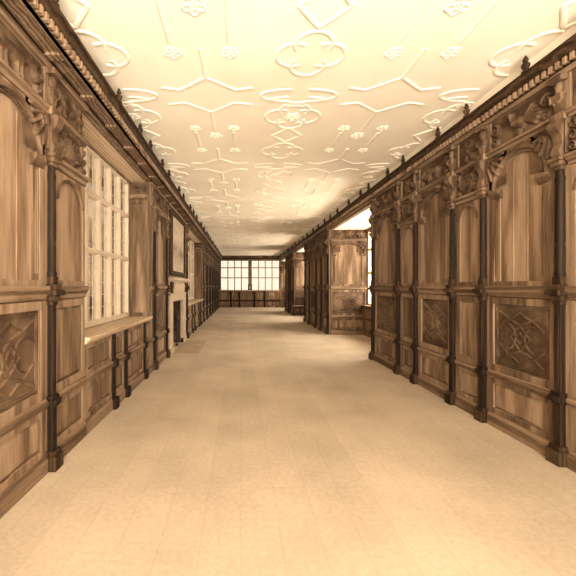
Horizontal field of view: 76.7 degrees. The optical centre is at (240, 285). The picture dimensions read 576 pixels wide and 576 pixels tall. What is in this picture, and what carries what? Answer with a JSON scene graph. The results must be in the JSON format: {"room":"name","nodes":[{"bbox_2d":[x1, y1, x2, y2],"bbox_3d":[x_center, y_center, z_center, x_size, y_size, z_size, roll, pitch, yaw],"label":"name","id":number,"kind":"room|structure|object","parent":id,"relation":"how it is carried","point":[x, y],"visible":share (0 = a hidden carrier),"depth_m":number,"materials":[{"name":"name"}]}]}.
{"room":"historic interior","nodes":[
{"label":"historic interior","id":0,"kind":"room"},
{"bbox_2d":[85,112,201,341],"bbox_3d":[-2.540,-0.355,15.250,1.000,4.710,33.700,0,0,0],"label":"wall","id":1,"kind":"structure","parent":0,"point":[86,112],"depth_m":7.94,"materials":[{"name":"brown wood"}]},
{"bbox_2d":[0,20,49,518],"bbox_3d":[-1.984,-0.170,3.125,0.105,4.140,1.066,0,0,0],"label":"panelling","id":2,"kind":"object","parent":1,"relation":"attached to","point":[24,121],"visible":1,"depth_m":3.28,"materials":[{"name":"brown wood"}]},
{"bbox_2d":[41,66,64,471],"bbox_3d":[-1.952,-0.170,3.750,0.170,4.140,0.190,0,0,0],"label":"pilaster","id":3,"kind":"object","parent":1,"relation":"attached to","point":[55,456],"visible":0.78,"depth_m":3.71,"materials":[{"name":"brown wood"}]},
{"bbox_2d":[56,83,89,456],"bbox_3d":[-1.985,-0.170,4.220,0.110,4.140,0.756,0,0,0],"label":"panelling","id":4,"kind":"object","parent":1,"relation":"attached to","point":[71,180],"visible":0.84,"depth_m":4.23,"materials":[{"name":"brown wood"}]},
{"bbox_2d":[83,145,128,327],"bbox_3d":[-2.507,-0.815,6.275,0.117,2.970,3.310,0,0,0],"label":"window","id":5,"kind":"structure","parent":1,"relation":"in","point":[107,191],"depth_m":6.66,"materials":[{"name":"stone"}]},
{"bbox_2d":[0,0,221,259],"bbox_3d":[-1.827,-2.465,15.250,0.426,0.450,33.700,0,0,0],"label":"crown molding","id":6,"kind":"structure","parent":1,"relation":"attached to","point":[40,26],"depth_m":4.17,"materials":[{"name":"brown wood"}]},
{"bbox_2d":[82,111,147,183],"bbox_3d":[-2.243,-2.269,6.275,0.395,0.058,3.220,0,0,0],"label":"soffit","id":7,"kind":"structure","parent":1,"relation":"attached to","point":[98,140],"depth_m":6.08,"materials":[{"name":"brown wood"}]},
{"bbox_2d":[85,316,152,433],"bbox_3d":[-2.160,1.282,6.275,0.500,1.235,3.310,0,0,0],"label":"dado","id":8,"kind":"object","parent":1,"relation":"attached to","point":[117,353],"visible":0.93,"depth_m":5.57,"materials":[{"name":"brown wood"}]},
{"bbox_2d":[129,183,147,315],"bbox_3d":[-2.245,-0.800,7.895,0.400,2.920,0.070,0,0,0],"label":"panel","id":9,"kind":"object","parent":1,"relation":"attached to","point":[138,196],"visible":1,"depth_m":7.92,"materials":[{"name":"brown wood"}]},
{"bbox_2d":[149,184,154,371],"bbox_3d":[-1.990,-0.170,8.033,0.100,4.140,0.185,0,0,0],"label":"strip","id":10,"kind":"object","parent":1,"relation":"attached to","point":[151,205],"visible":0.8,"depth_m":8.00,"materials":[{"name":"brown wood"}]},
{"bbox_2d":[152,187,159,369],"bbox_3d":[-1.952,-0.170,8.220,0.170,4.140,0.190,0,0,0],"label":"pilaster","id":11,"kind":"object","parent":1,"relation":"attached to","point":[155,211],"visible":0.84,"depth_m":8.18,"materials":[{"name":"brown wood"}]},
{"bbox_2d":[156,194,166,364],"bbox_3d":[-1.984,-0.170,8.890,0.105,4.140,1.156,0,0,0],"label":"panelling","id":12,"kind":"object","parent":1,"relation":"attached to","point":[161,219],"visible":0.74,"depth_m":9.02,"materials":[{"name":"brown wood"}]},
{"bbox_2d":[164,201,170,357],"bbox_3d":[-1.952,-0.170,9.560,0.170,4.140,0.190,0,0,0],"label":"pilaster","id":13,"kind":"object","parent":1,"relation":"attached to","point":[167,203],"visible":0.59,"depth_m":9.52,"materials":[{"name":"brown wood"}]},
{"bbox_2d":[169,209,185,276],"bbox_3d":[-1.990,-1.250,11.400,0.100,1.860,2.400,0,0,0],"label":"painting","id":14,"kind":"object","parent":1,"relation":"attached to","point":[177,227],"visible":1,"depth_m":11.11,"materials":[{"name":"fabric"}]},
{"bbox_2d":[186,224,189,337],"bbox_3d":[-1.952,-0.170,13.150,0.170,4.140,0.190,0,0,0],"label":"pilaster","id":15,"kind":"object","parent":1,"relation":"attached to","point":[187,225],"visible":0.68,"depth_m":13.11,"materials":[{"name":"brown wood"}]},
{"bbox_2d":[188,240,193,299],"bbox_3d":[-2.507,-0.815,16.080,0.117,2.970,5.640,0,0,0],"label":"window","id":16,"kind":"structure","parent":1,"relation":"in","point":[190,243],"depth_m":17.88,"materials":[{"name":"stone"}]},
{"bbox_2d":[188,227,201,242],"bbox_3d":[-2.243,-2.269,16.080,0.395,0.058,5.550,0,0,0],"label":"soffit","id":17,"kind":"structure","parent":1,"relation":"attached to","point":[192,236],"depth_m":16.85,"materials":[{"name":"brown wood"}]},
{"bbox_2d":[188,299,203,334],"bbox_3d":[-2.160,1.282,16.080,0.500,1.235,5.640,0,0,0],"label":"dado","id":18,"kind":"object","parent":1,"relation":"attached to","point":[195,306],"visible":0.91,"depth_m":15.45,"materials":[{"name":"brown wood"}]},
{"bbox_2d":[194,243,201,298],"bbox_3d":[-2.245,-0.800,18.865,0.400,2.920,0.070,0,0,0],"label":"panel","id":19,"kind":"object","parent":1,"relation":"attached to","point":[197,246],"visible":1,"depth_m":18.89,"materials":[{"name":"brown wood"}]},
{"bbox_2d":[202,243,203,319],"bbox_3d":[-1.990,-0.170,18.957,0.100,4.140,0.095,0,0,0],"label":"strip","id":20,"kind":"object","parent":1,"relation":"attached to","point":[202,243],"visible":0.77,"depth_m":18.91,"materials":[{"name":"brown wood"}]},
{"bbox_2d":[203,244,205,321],"bbox_3d":[-1.952,-0.170,19.100,0.170,4.140,0.190,0,0,0],"label":"pilaster","id":21,"kind":"object","parent":1,"relation":"attached to","point":[204,253],"visible":0.85,"depth_m":19.06,"materials":[{"name":"brown wood"}]},
{"bbox_2d":[204,247,206,318],"bbox_3d":[-1.984,-0.170,19.775,0.105,4.140,1.166,0,0,0],"label":"panelling","id":22,"kind":"object","parent":1,"relation":"attached to","point":[205,257],"visible":0.42,"depth_m":20.27,"materials":[{"name":"brown wood"}]},
{"bbox_2d":[205,246,207,319],"bbox_3d":[-1.952,-0.170,20.450,0.170,4.140,0.190,0,0,0],"label":"pilaster","id":23,"kind":"object","parent":1,"relation":"attached to","point":[205,246],"visible":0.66,"depth_m":20.41,"materials":[{"name":"brown wood"}]},
{"bbox_2d":[207,248,208,317],"bbox_3d":[-1.952,-0.170,21.250,0.170,4.140,0.190,0,0,0],"label":"pilaster","id":24,"kind":"object","parent":1,"relation":"attached to","point":[207,248],"visible":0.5,"depth_m":21.21,"materials":[{"name":"brown wood"}]},
{"bbox_2d":[208,250,209,316],"bbox_3d":[-1.984,-0.170,21.925,0.105,4.140,1.166,0,0,0],"label":"panelling","id":25,"kind":"object","parent":1,"relation":"attached to","point":[208,250],"visible":0.4,"depth_m":22.33,"materials":[{"name":"brown wood"}]},
{"bbox_2d":[209,250,210,315],"bbox_3d":[-1.952,-0.170,22.600,0.170,4.140,0.190,0,0,0],"label":"pilaster","id":26,"kind":"object","parent":1,"relation":"attached to","point":[209,250],"visible":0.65,"depth_m":22.55,"materials":[{"name":"brown wood"}]},
{"bbox_2d":[210,251,211,314],"bbox_3d":[-1.952,-0.170,23.400,0.170,4.140,0.190,0,0,0],"label":"pilaster","id":27,"kind":"object","parent":1,"relation":"attached to","point":[210,251],"visible":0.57,"depth_m":23.36,"materials":[{"name":"brown wood"}]},
{"bbox_2d":[211,254,212,311],"bbox_3d":[-1.984,-0.170,24.075,0.105,4.140,1.166,0,0,0],"label":"panelling","id":28,"kind":"object","parent":1,"relation":"attached to","point":[211,254],"visible":0.41,"depth_m":24.49,"materials":[{"name":"brown wood"}]},
{"bbox_2d":[211,253,213,313],"bbox_3d":[-1.952,-0.170,24.750,0.170,4.140,0.190,0,0,0],"label":"pilaster","id":29,"kind":"object","parent":1,"relation":"attached to","point":[211,253],"visible":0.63,"depth_m":24.71,"materials":[{"name":"brown wood"}]},
{"bbox_2d":[213,254,214,310],"bbox_3d":[-1.952,-0.170,25.550,0.170,4.140,0.190,0,0,0],"label":"pilaster","id":30,"kind":"object","parent":1,"relation":"attached to","point":[213,254],"visible":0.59,"depth_m":25.51,"materials":[{"name":"brown wood"}]},
{"bbox_2d":[214,256,215,311],"bbox_3d":[-1.952,-0.170,26.900,0.170,4.140,0.190,0,0,0],"label":"pilaster","id":31,"kind":"object","parent":1,"relation":"attached to","point":[214,256],"visible":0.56,"depth_m":26.86,"materials":[{"name":"brown wood"}]},
{"bbox_2d":[215,257,216,310],"bbox_3d":[-1.952,-0.170,27.700,0.170,4.140,0.190,0,0,0],"label":"pilaster","id":32,"kind":"object","parent":1,"relation":"attached to","point":[215,257],"visible":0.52,"depth_m":27.66,"materials":[{"name":"brown wood"}]},
{"bbox_2d":[216,258,217,309],"bbox_3d":[-1.952,-0.170,29.050,0.170,4.140,0.190,0,0,0],"label":"pilaster","id":33,"kind":"object","parent":1,"relation":"attached to","point":[216,258],"visible":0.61,"depth_m":29.01,"materials":[{"name":"brown wood"}]},
{"bbox_2d":[217,259,217,307],"bbox_3d":[-1.952,-0.170,29.850,0.170,4.140,0.190,0,0,0],"label":"pilaster","id":34,"kind":"object","parent":1,"relation":"attached to","point":[217,259],"visible":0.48,"depth_m":29.81,"materials":[{"name":"brown wood"}]},
{"bbox_2d":[218,260,218,307],"bbox_3d":[-1.952,-0.170,31.200,0.170,4.140,0.190,0,0,0],"label":"pilaster","id":35,"kind":"object","parent":1,"relation":"attached to","point":[218,260],"visible":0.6,"depth_m":31.16,"materials":[{"name":"brown wood"}]},
{"bbox_2d":[219,256,279,289],"bbox_3d":[1.345,-0.405,32.300,8.010,4.610,0.400,0,0,0],"label":"wall","id":36,"kind":"structure","parent":0,"point":[222,256],"depth_m":32.10,"materials":[{"name":"brown wood"}]},
{"bbox_2d":[221,261,248,289],"bbox_3d":[-0.565,-0.960,32.216,2.530,2.720,0.148,0,0,0],"label":"window","id":37,"kind":"structure","parent":36,"relation":"in","point":[225,267],"depth_m":32.15,"materials":[{"name":"wood"}]},
{"bbox_2d":[220,256,277,260],"bbox_3d":[0.720,-2.465,31.997,5.120,0.450,0.206,0,0,0],"label":"crown molding","id":38,"kind":"structure","parent":36,"relation":"attached to","point":[227,258],"depth_m":31.95,"materials":[{"name":"brown wood"}]},
{"bbox_2d":[219,290,279,306],"bbox_3d":[0.720,1.130,32.050,5.520,1.540,0.180,0,0,0],"label":"dado","id":39,"kind":"object","parent":36,"relation":"attached to","point":[227,298],"visible":0.9,"depth_m":32.06,"materials":[{"name":"brown wood"}]},
{"bbox_2d":[251,260,279,289],"bbox_3d":[2.185,-0.960,32.216,2.530,2.720,0.148,0,0,0],"label":"window","id":40,"kind":"structure","parent":36,"relation":"in","point":[258,267],"depth_m":32.15,"materials":[{"name":"wood"}]},
{"bbox_2d":[280,261,284,306],"bbox_3d":[4.200,-0.170,32.047,1.396,4.140,0.105,0,0,0],"label":"panelling","id":41,"kind":"object","parent":36,"relation":"attached to","point":[282,265],"visible":0.36,"depth_m":32.06,"materials":[{"name":"brown wood"}]},
{"bbox_2d":[0,307,575,575],"bbox_3d":[1.330,1.960,15.250,7.940,0.120,33.700,0,0,0],"label":"floor","id":42,"kind":"structure","parent":0,"point":[278,447],"depth_m":3.50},
{"bbox_2d":[173,315,178,345],"bbox_3d":[-2.288,1.414,11.050,0.605,0.970,0.950,0,0,0],"label":"basket","id":43,"kind":"object","parent":42,"relation":"on","point":[175,333],"visible":0.42,"depth_m":11.44,"materials":[{"name":"black metal"}]},
{"bbox_2d":[168,277,189,354],"bbox_3d":[-1.920,0.830,11.265,0.240,2.140,2.770,0,0,0],"label":"chimneypiece","id":44,"kind":"object","parent":42,"relation":"on","point":[178,286],"visible":0.87,"depth_m":10.77,"materials":[{"name":"stone"}]},
{"bbox_2d":[168,277,189,282],"bbox_3d":[-1.920,-0.180,11.265,0.240,0.120,2.770,0,0,0],"label":"mantel shelf","id":45,"kind":"object","parent":44,"relation":"attached to","point":[171,279],"depth_m":10.47,"materials":[{"name":"stone"}]},
{"bbox_2d":[173,340,206,353],"bbox_3d":[-1.550,1.893,11.250,0.720,0.011,2.500,0,0,0],"label":"hearth","id":46,"kind":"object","parent":42,"relation":"on","point":[189,346],"depth_m":11.05,"materials":[{"name":"stone"}]},
{"bbox_2d":[292,297,303,315],"bbox_3d":[3.850,1.315,22.905,1.100,1.170,0.510,0,0,0],"label":"bench","id":47,"kind":"object","parent":42,"relation":"on","point":[299,301],"visible":0.56,"depth_m":23.10,"materials":[{"name":"brown wood"}]},
{"bbox_2d":[58,0,575,255],"bbox_3d":[1.345,-2.779,15.250,8.010,0.163,34.500,0,0,0],"label":"ceiling","id":48,"kind":"structure","parent":0,"point":[268,116],"depth_m":4.75,"materials":[{"name":"paint"}]},
{"bbox_2d":[281,203,370,334],"bbox_3d":[4.415,-0.405,15.250,1.870,4.610,33.700,0,0,0],"label":"wall","id":49,"kind":"structure","parent":0,"point":[368,206],"depth_m":13.74,"materials":[{"name":"brown wood"}]},
{"bbox_2d":[284,256,286,310],"bbox_3d":[3.392,-0.170,27.420,0.170,4.140,0.190,0,0,0],"label":"pilaster","id":50,"kind":"object","parent":49,"relation":"attached to","point":[286,256],"visible":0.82,"depth_m":27.38,"materials":[{"name":"brown wood"}]},
{"bbox_2d":[285,256,287,310],"bbox_3d":[3.425,-0.170,26.585,0.105,4.140,1.486,0,0,0],"label":"panelling","id":51,"kind":"object","parent":49,"relation":"attached to","point":[286,286],"visible":0.69,"depth_m":26.82,"materials":[{"name":"brown wood"}]},
{"bbox_2d":[287,255,288,312],"bbox_3d":[3.392,-0.170,25.750,0.170,4.140,0.190,0,0,0],"label":"pilaster","id":52,"kind":"object","parent":49,"relation":"attached to","point":[288,255],"visible":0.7,"depth_m":25.71,"materials":[{"name":"brown wood"}]},
{"bbox_2d":[288,258,289,309],"bbox_3d":[3.422,-0.170,25.350,0.110,4.140,0.616,0,0,0],"label":"panelling","id":53,"kind":"object","parent":49,"relation":"attached to","point":[289,258],"visible":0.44,"depth_m":25.59,"materials":[{"name":"brown wood"}]},
{"bbox_2d":[289,254,290,313],"bbox_3d":[3.392,-0.170,24.950,0.170,4.140,0.190,0,0,0],"label":"pilaster","id":54,"kind":"object","parent":49,"relation":"attached to","point":[289,254],"visible":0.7,"depth_m":24.91,"materials":[{"name":"brown wood"}]},
{"bbox_2d":[290,253,292,313],"bbox_3d":[3.425,-0.170,24.215,0.105,4.140,1.286,0,0,0],"label":"panelling","id":55,"kind":"object","parent":49,"relation":"attached to","point":[291,261],"visible":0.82,"depth_m":24.46,"materials":[{"name":"brown wood"}]},
{"bbox_2d":[292,252,294,314],"bbox_3d":[3.392,-0.170,23.480,0.170,4.140,0.190,0,0,0],"label":"pilaster","id":56,"kind":"object","parent":49,"relation":"attached to","point":[293,255],"visible":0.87,"depth_m":23.40,"materials":[{"name":"brown wood"}]},
{"bbox_2d":[295,252,303,313],"bbox_3d":[4.200,-0.170,23.348,1.396,4.140,0.105,0,0,0],"label":"panelling","id":57,"kind":"object","parent":49,"relation":"attached to","point":[299,257],"visible":0.4,"depth_m":23.37,"materials":[{"name":"brown wood"}]},
{"bbox_2d":[303,244,305,321],"bbox_3d":[3.392,-0.170,19.220,0.170,4.140,0.190,0,0,0],"label":"pilaster","id":58,"kind":"object","parent":49,"relation":"attached to","point":[303,244],"visible":0.65,"depth_m":19.18,"materials":[{"name":"brown wood"}]},
{"bbox_2d":[304,242,308,322],"bbox_3d":[3.422,-0.170,18.585,0.110,4.140,1.086,0,0,0],"label":"panelling","id":59,"kind":"object","parent":49,"relation":"attached to","point":[306,260],"visible":0.63,"depth_m":18.69,"materials":[{"name":"brown wood"}]},
{"bbox_2d":[307,241,310,323],"bbox_3d":[3.392,-0.170,17.950,0.170,4.140,0.190,0,0,0],"label":"pilaster","id":60,"kind":"object","parent":49,"relation":"attached to","point":[309,245],"visible":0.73,"depth_m":17.91,"materials":[{"name":"brown wood"}]},
{"bbox_2d":[309,238,314,325],"bbox_3d":[3.425,-0.170,17.175,0.105,4.140,1.366,0,0,0],"label":"panelling","id":61,"kind":"object","parent":49,"relation":"attached to","point":[311,252],"visible":0.65,"depth_m":17.45,"materials":[{"name":"brown wood"}]},
{"bbox_2d":[313,237,316,327],"bbox_3d":[3.392,-0.170,16.400,0.170,4.140,0.190,0,0,0],"label":"pilaster","id":62,"kind":"object","parent":49,"relation":"attached to","point":[315,241],"visible":0.75,"depth_m":16.36,"materials":[{"name":"brown wood"}]},
{"bbox_2d":[315,235,320,328],"bbox_3d":[3.422,-0.170,15.850,0.110,4.140,0.916,0,0,0],"label":"panelling","id":63,"kind":"object","parent":49,"relation":"attached to","point":[317,256],"visible":0.69,"depth_m":16.03,"materials":[{"name":"brown wood"}]},
{"bbox_2d":[319,233,322,330],"bbox_3d":[3.392,-0.170,15.300,0.170,4.140,0.190,0,0,0],"label":"pilaster","id":64,"kind":"object","parent":49,"relation":"attached to","point":[320,234],"visible":0.72,"depth_m":15.26,"materials":[{"name":"brown wood"}]},
{"bbox_2d":[321,231,326,332],"bbox_3d":[3.425,-0.170,14.725,0.105,4.140,0.966,0,0,0],"label":"panelling","id":65,"kind":"object","parent":49,"relation":"attached to","point":[323,245],"visible":0.63,"depth_m":14.94,"materials":[{"name":"brown wood"}]},
{"bbox_2d":[325,229,329,334],"bbox_3d":[3.392,-0.170,14.150,0.170,4.140,0.190,0,0,0],"label":"pilaster","id":66,"kind":"object","parent":49,"relation":"attached to","point":[327,242],"visible":1,"depth_m":14.09,"materials":[{"name":"brown wood"}]},
{"bbox_2d":[331,230,366,334],"bbox_3d":[4.200,-0.170,14.027,1.396,4.140,0.105,0,0,0],"label":"panelling","id":67,"kind":"object","parent":49,"relation":"attached to","point":[348,247],"visible":0.94,"depth_m":14.06,"materials":[{"name":"brown wood"}]},
{"bbox_2d":[362,305,370,337],"bbox_3d":[4.825,1.317,11.745,0.210,1.165,4.630,0,0,0],"label":"dado","id":68,"kind":"object","parent":49,"relation":"attached to","point":[366,322],"visible":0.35,"depth_m":13.61,"materials":[{"name":"brown wood"}]},
{"bbox_2d":[367,230,370,304],"bbox_3d":[5.025,-0.700,11.745,0.191,2.940,4.670,0,0,0],"label":"window","id":69,"kind":"structure","parent":49,"relation":"in","point":[368,231],"depth_m":13.99,"materials":[{"name":"stone"}]},
{"bbox_2d":[368,199,375,359],"bbox_3d":[3.392,-0.170,9.320,0.170,4.140,0.190,0,0,0],"label":"pilaster","id":70,"kind":"object","parent":49,"relation":"attached to","point":[371,353],"visible":0.73,"depth_m":9.28,"materials":[{"name":"brown wood"}]},
{"bbox_2d":[373,186,396,370],"bbox_3d":[3.425,-0.170,8.560,0.105,4.140,1.336,0,0,0],"label":"panelling","id":71,"kind":"object","parent":49,"relation":"attached to","point":[385,236],"visible":0.85,"depth_m":8.57,"materials":[{"name":"brown wood"}]},
{"bbox_2d":[392,181,402,374],"bbox_3d":[3.392,-0.170,7.800,0.170,4.140,0.190,0,0,0],"label":"pilaster","id":72,"kind":"object","parent":49,"relation":"attached to","point":[399,185],"visible":0.83,"depth_m":7.76,"materials":[{"name":"brown wood"}]},
{"bbox_2d":[398,175,413,379],"bbox_3d":[3.422,-0.170,7.415,0.110,4.140,0.586,0,0,0],"label":"panelling","id":73,"kind":"object","parent":49,"relation":"attached to","point":[407,232],"visible":0.68,"depth_m":7.46,"materials":[{"name":"brown wood"}]},
{"bbox_2d":[409,170,420,383],"bbox_3d":[3.392,-0.170,7.030,0.170,4.140,0.190,0,0,0],"label":"pilaster","id":74,"kind":"object","parent":49,"relation":"attached to","point":[416,184],"visible":0.82,"depth_m":6.99,"materials":[{"name":"brown wood"}]},
{"bbox_2d":[278,33,575,260],"bbox_3d":[3.377,-2.465,15.250,0.206,0.450,33.700,0,0,0],"label":"crown molding","id":75,"kind":"structure","parent":49,"relation":"attached to","point":[533,80],"depth_m":5.16,"materials":[{"name":"brown wood"}]},
{"bbox_2d":[281,25,575,254],"bbox_3d":[3.470,-2.585,15.250,0.020,0.250,33.700,0,0,0],"label":"trim","id":76,"kind":"structure","parent":49,"relation":"attached to","point":[572,30],"depth_m":5.06,"materials":[{"name":"paint"}]},
{"bbox_2d":[416,153,449,398],"bbox_3d":[3.425,-0.170,6.420,0.105,4.140,1.036,0,0,0],"label":"panelling","id":77,"kind":"object","parent":49,"relation":"attached to","point":[434,219],"visible":0.88,"depth_m":6.43,"materials":[{"name":"brown wood"}]},
{"bbox_2d":[443,145,459,404],"bbox_3d":[3.392,-0.170,5.810,0.170,4.140,0.190,0,0,0],"label":"pilaster","id":78,"kind":"object","parent":49,"relation":"attached to","point":[453,163],"visible":0.88,"depth_m":5.77,"materials":[{"name":"brown wood"}]},
{"bbox_2d":[453,133,479,415],"bbox_3d":[3.422,-0.170,5.440,0.110,4.140,0.556,0,0,0],"label":"panelling","id":79,"kind":"object","parent":49,"relation":"attached to","point":[468,209],"visible":0.82,"depth_m":5.46,"materials":[{"name":"brown wood"}]},
{"bbox_2d":[472,124,491,422],"bbox_3d":[3.392,-0.170,5.070,0.170,4.140,0.190,0,0,0],"label":"pilaster","id":80,"kind":"object","parent":49,"relation":"attached to","point":[484,145],"visible":0.82,"depth_m":5.03,"materials":[{"name":"brown wood"}]},
{"bbox_2d":[485,86,554,455],"bbox_3d":[3.425,-0.170,4.460,0.105,4.140,1.036,0,0,0],"label":"panelling","id":81,"kind":"object","parent":49,"relation":"attached to","point":[521,194],"visible":0.94,"depth_m":4.40,"materials":[{"name":"brown wood"}]},
{"bbox_2d":[544,72,573,466],"bbox_3d":[3.392,-0.170,3.850,0.170,4.140,0.190,0,0,0],"label":"pilaster","id":82,"kind":"object","parent":49,"relation":"attached to","point":[558,128],"visible":0.81,"depth_m":3.81,"materials":[{"name":"brown wood"}]},
{"bbox_2d":[564,70,575,472],"bbox_3d":[3.422,-0.170,3.475,0.110,4.140,0.566,0,0,0],"label":"panelling","id":83,"kind":"object","parent":49,"relation":"attached to","point":[570,157],"visible":1,"depth_m":3.72,"materials":[{"name":"brown wood"}]},
{"bbox_2d":[283,208,371,260],"bbox_3d":[4.235,-2.230,15.400,1.230,0.060,33.400,0,0,0],"label":"ceiling","id":84,"kind":"structure","parent":0,"point":[359,222],"depth_m":12.67,"materials":[{"name":"paint"}]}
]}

